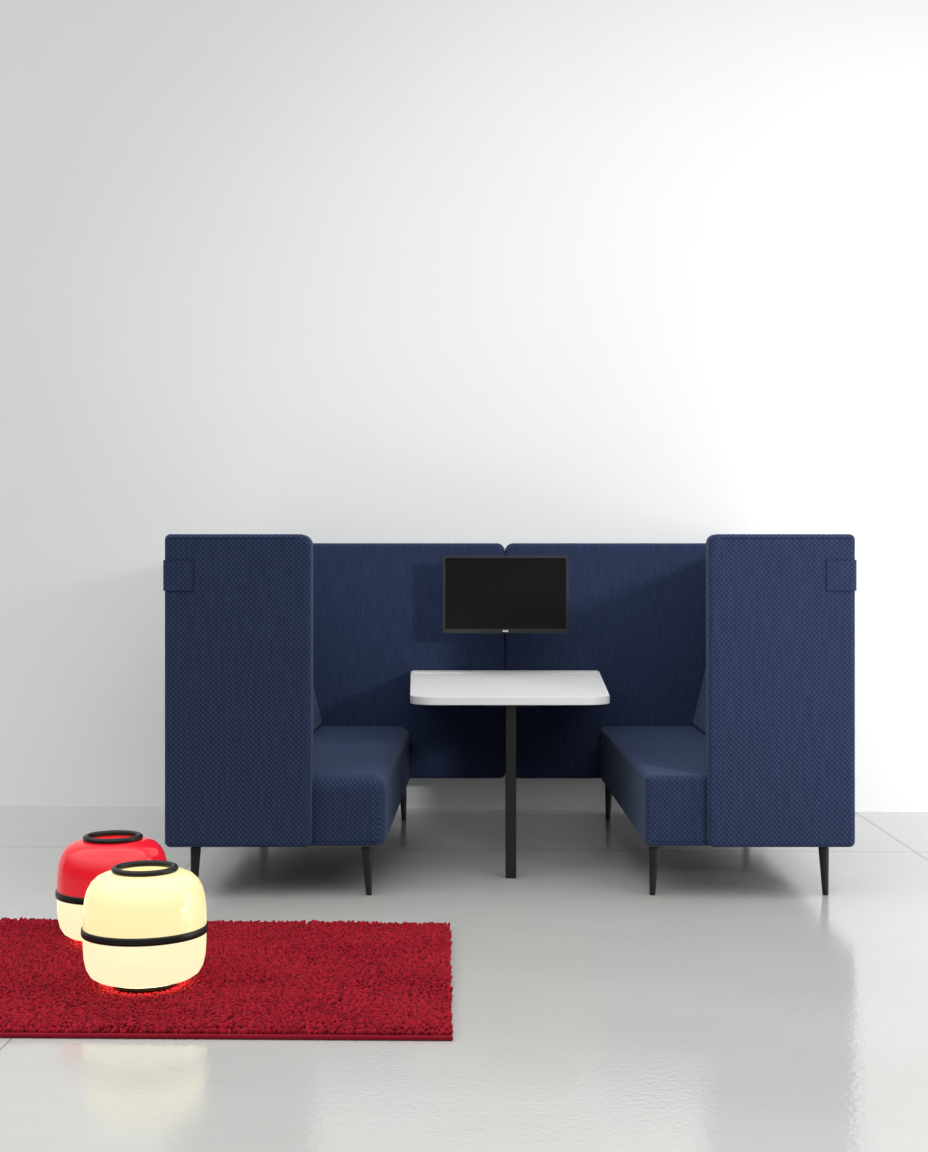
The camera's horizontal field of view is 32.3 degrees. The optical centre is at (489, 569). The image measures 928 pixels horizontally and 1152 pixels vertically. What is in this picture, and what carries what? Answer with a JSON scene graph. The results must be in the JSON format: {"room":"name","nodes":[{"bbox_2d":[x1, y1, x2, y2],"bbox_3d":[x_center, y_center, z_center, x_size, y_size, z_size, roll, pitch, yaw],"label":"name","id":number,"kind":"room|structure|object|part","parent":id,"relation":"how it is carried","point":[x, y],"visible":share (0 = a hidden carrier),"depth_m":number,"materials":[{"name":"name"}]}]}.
{"room":"office lounge","nodes":[
{"label":"office lounge","id":0,"kind":"room"},
{"bbox_2d":[0,0,927,811],"bbox_3d":[0.077,-1.930,8.591,18.030,6.600,0.200,0,0,3],"label":"wall","id":1,"kind":"structure","parent":0,"point":[503,272],"depth_m":8.51,"materials":[{"name":"white paint"}]},
{"bbox_2d":[0,806,927,1151],"bbox_3d":[0.077,1.330,2.928,18.000,0.120,14.500,0,0,0],"label":"floor","id":2,"kind":"structure","parent":0,"point":[737,1005],"depth_m":4.57,"materials":[{"name":"concrete"}]},
{"bbox_2d":[0,917,452,1040],"bbox_3d":[-1.042,1.264,5.019,1.883,0.013,1.418,0,0,0],"label":"rug","id":3,"kind":"object","parent":2,"relation":"on","point":[256,980],"visible":0.84,"depth_m":4.75,"materials":[{"name":"red carpet"}]},
{"bbox_2d":[55,830,166,940],"bbox_3d":[-1.266,1.066,5.372,0.374,0.356,0.374,0,0,0],"label":"glass lamp","id":4,"kind":"object","parent":3,"relation":"on","point":[83,860],"visible":0.52,"depth_m":5.24,"materials":[{"name":"red glass"}]},
{"bbox_3d":[-1.266,1.149,5.372,0.364,0.144,0.364,0,0,0],"label":"lamp shade","id":5,"kind":"part","parent":4,"relation":"part of","materials":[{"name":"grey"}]},
{"bbox_3d":[-1.266,0.990,5.372,0.364,0.174,0.364,0,0,0],"label":"lamp shade","id":6,"kind":"part","parent":4,"relation":"part of","materials":[{"name":"red glass"}]},
{"bbox_2d":[81,860,207,991],"bbox_3d":[-1.036,1.066,4.805,0.374,0.356,0.374,0,0,0],"label":"glass lamp","id":7,"kind":"object","parent":3,"relation":"on","point":[144,928],"visible":1,"depth_m":4.66,"materials":[{"name":"beige glass"}]},
{"bbox_3d":[-1.036,0.990,4.805,0.364,0.174,0.364,0,0,0],"label":"lamp shade","id":8,"kind":"part","parent":7,"relation":"part of","materials":[{"name":"beige glass"}]},
{"bbox_3d":[-1.036,1.149,4.805,0.364,0.144,0.364,0,0,0],"label":"lamp shade","id":9,"kind":"part","parent":7,"relation":"part of","materials":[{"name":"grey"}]},
{"bbox_2d":[163,534,504,894],"bbox_3d":[-0.594,0.566,7.249,1.342,1.409,2.152,0,0,0],"label":"sofa","id":10,"kind":"object","parent":2,"relation":"on","point":[291,720],"visible":0.98,"depth_m":6.18,"materials":[{"name":"blue fabric"}]},
{"bbox_3d":[-1.150,1.177,6.253,0.041,0.185,0.041,0,0,0],"label":"leg","id":11,"kind":"part","parent":10,"relation":"part of","materials":[{"name":"black metal"}]},
{"bbox_3d":[-0.976,0.467,6.233,0.567,1.212,0.113,0,0,0],"label":"panel","id":12,"kind":"part","parent":10,"relation":"part of","materials":[{"name":"blue fabric"}]},
{"bbox_2d":[313,685,321,731],"bbox_3d":[-0.993,0.543,7.254,0.267,0.517,1.916,0,0,0],"label":"cushion","id":13,"kind":"object","parent":10,"relation":"on","point":[317,689],"depth_m":8.13,"materials":[{"name":"blue fabric"}]},
{"bbox_3d":[-0.766,0.937,7.218,0.713,0.274,1.991,0,0,0],"label":"seat","id":14,"kind":"part","parent":10,"relation":"part of","materials":[{"name":"blue fabric"}]},
{"bbox_3d":[-0.482,1.177,6.253,0.041,0.185,0.041,0,0,0],"label":"leg","id":15,"kind":"part","parent":10,"relation":"part of","materials":[{"name":"black metal"}]},
{"bbox_3d":[-0.443,1.177,8.122,0.041,0.185,0.041,0,0,0],"label":"leg","id":16,"kind":"part","parent":10,"relation":"part of","materials":[{"name":"black metal"}]},
{"bbox_3d":[-0.525,0.467,8.271,1.203,1.210,0.108,0,0,0],"label":"screen panel","id":17,"kind":"part","parent":10,"relation":"part of","materials":[{"name":"blue fabric"}]},
{"bbox_2d":[443,556,567,632],"bbox_3d":[0.077,0.121,8.066,0.622,0.383,0.304,0,0,0],"label":"television","id":18,"kind":"object","parent":10,"relation":"attached to","point":[482,594],"visible":1,"depth_m":7.92,"materials":[{"name":"black plastic"}]},
{"bbox_2d":[410,670,609,877],"bbox_3d":[0.076,0.892,7.370,0.967,0.755,1.677,0,0,0],"label":"meeting table","id":19,"kind":"object","parent":2,"relation":"on","point":[510,689],"visible":1,"depth_m":6.76,"materials":[{"name":"white laminate"}]},
{"bbox_3d":[0.086,0.556,6.673,0.218,0.008,0.210,0,0,0],"label":"support plate","id":20,"kind":"part","parent":19,"relation":"part of","materials":[{"name":"metal"}]},
{"bbox_3d":[0.086,0.914,6.607,0.045,0.712,0.045,0,0,0],"label":"leg","id":21,"kind":"part","parent":19,"relation":"part of","materials":[{"name":"black metal"}]},
{"bbox_2d":[505,534,856,894],"bbox_3d":[0.748,0.566,7.249,1.342,1.409,2.152,0,0,0],"label":"sofa","id":22,"kind":"object","parent":2,"relation":"on","point":[725,663],"visible":0.94,"depth_m":6.19,"materials":[{"name":"blue fabric"}]},
{"bbox_3d":[0.679,0.467,8.271,1.203,1.210,0.108,0,0,0],"label":"screen panel","id":23,"kind":"part","parent":22,"relation":"part of","materials":[{"name":"blue fabric"}]},
{"bbox_3d":[0.604,1.177,8.122,0.041,0.185,0.041,0,0,0],"label":"leg","id":24,"kind":"part","parent":22,"relation":"part of","materials":[{"name":"black metal"}]},
{"bbox_3d":[0.642,1.177,6.253,0.041,0.185,0.041,0,0,0],"label":"leg","id":25,"kind":"part","parent":22,"relation":"part of","materials":[{"name":"black metal"}]},
{"bbox_3d":[0.922,0.937,7.218,0.710,0.274,1.991,0,0,0],"label":"seat","id":26,"kind":"part","parent":22,"relation":"part of","materials":[{"name":"blue fabric"}]},
{"bbox_2d":[693,668,705,733],"bbox_3d":[1.159,0.543,7.254,0.242,0.517,1.916,0,0,0],"label":"cushion","id":27,"kind":"object","parent":22,"relation":"on","point":[699,674],"depth_m":8.13,"materials":[{"name":"blue fabric"}]},
{"bbox_3d":[1.129,0.467,6.233,0.567,1.212,0.113,0,0,0],"label":"panel","id":28,"kind":"part","parent":22,"relation":"part of","materials":[{"name":"blue fabric"}]},
{"bbox_3d":[1.304,1.177,6.253,0.041,0.185,0.041,0,0,0],"label":"leg","id":29,"kind":"part","parent":22,"relation":"part of","materials":[{"name":"black metal"}]}
]}

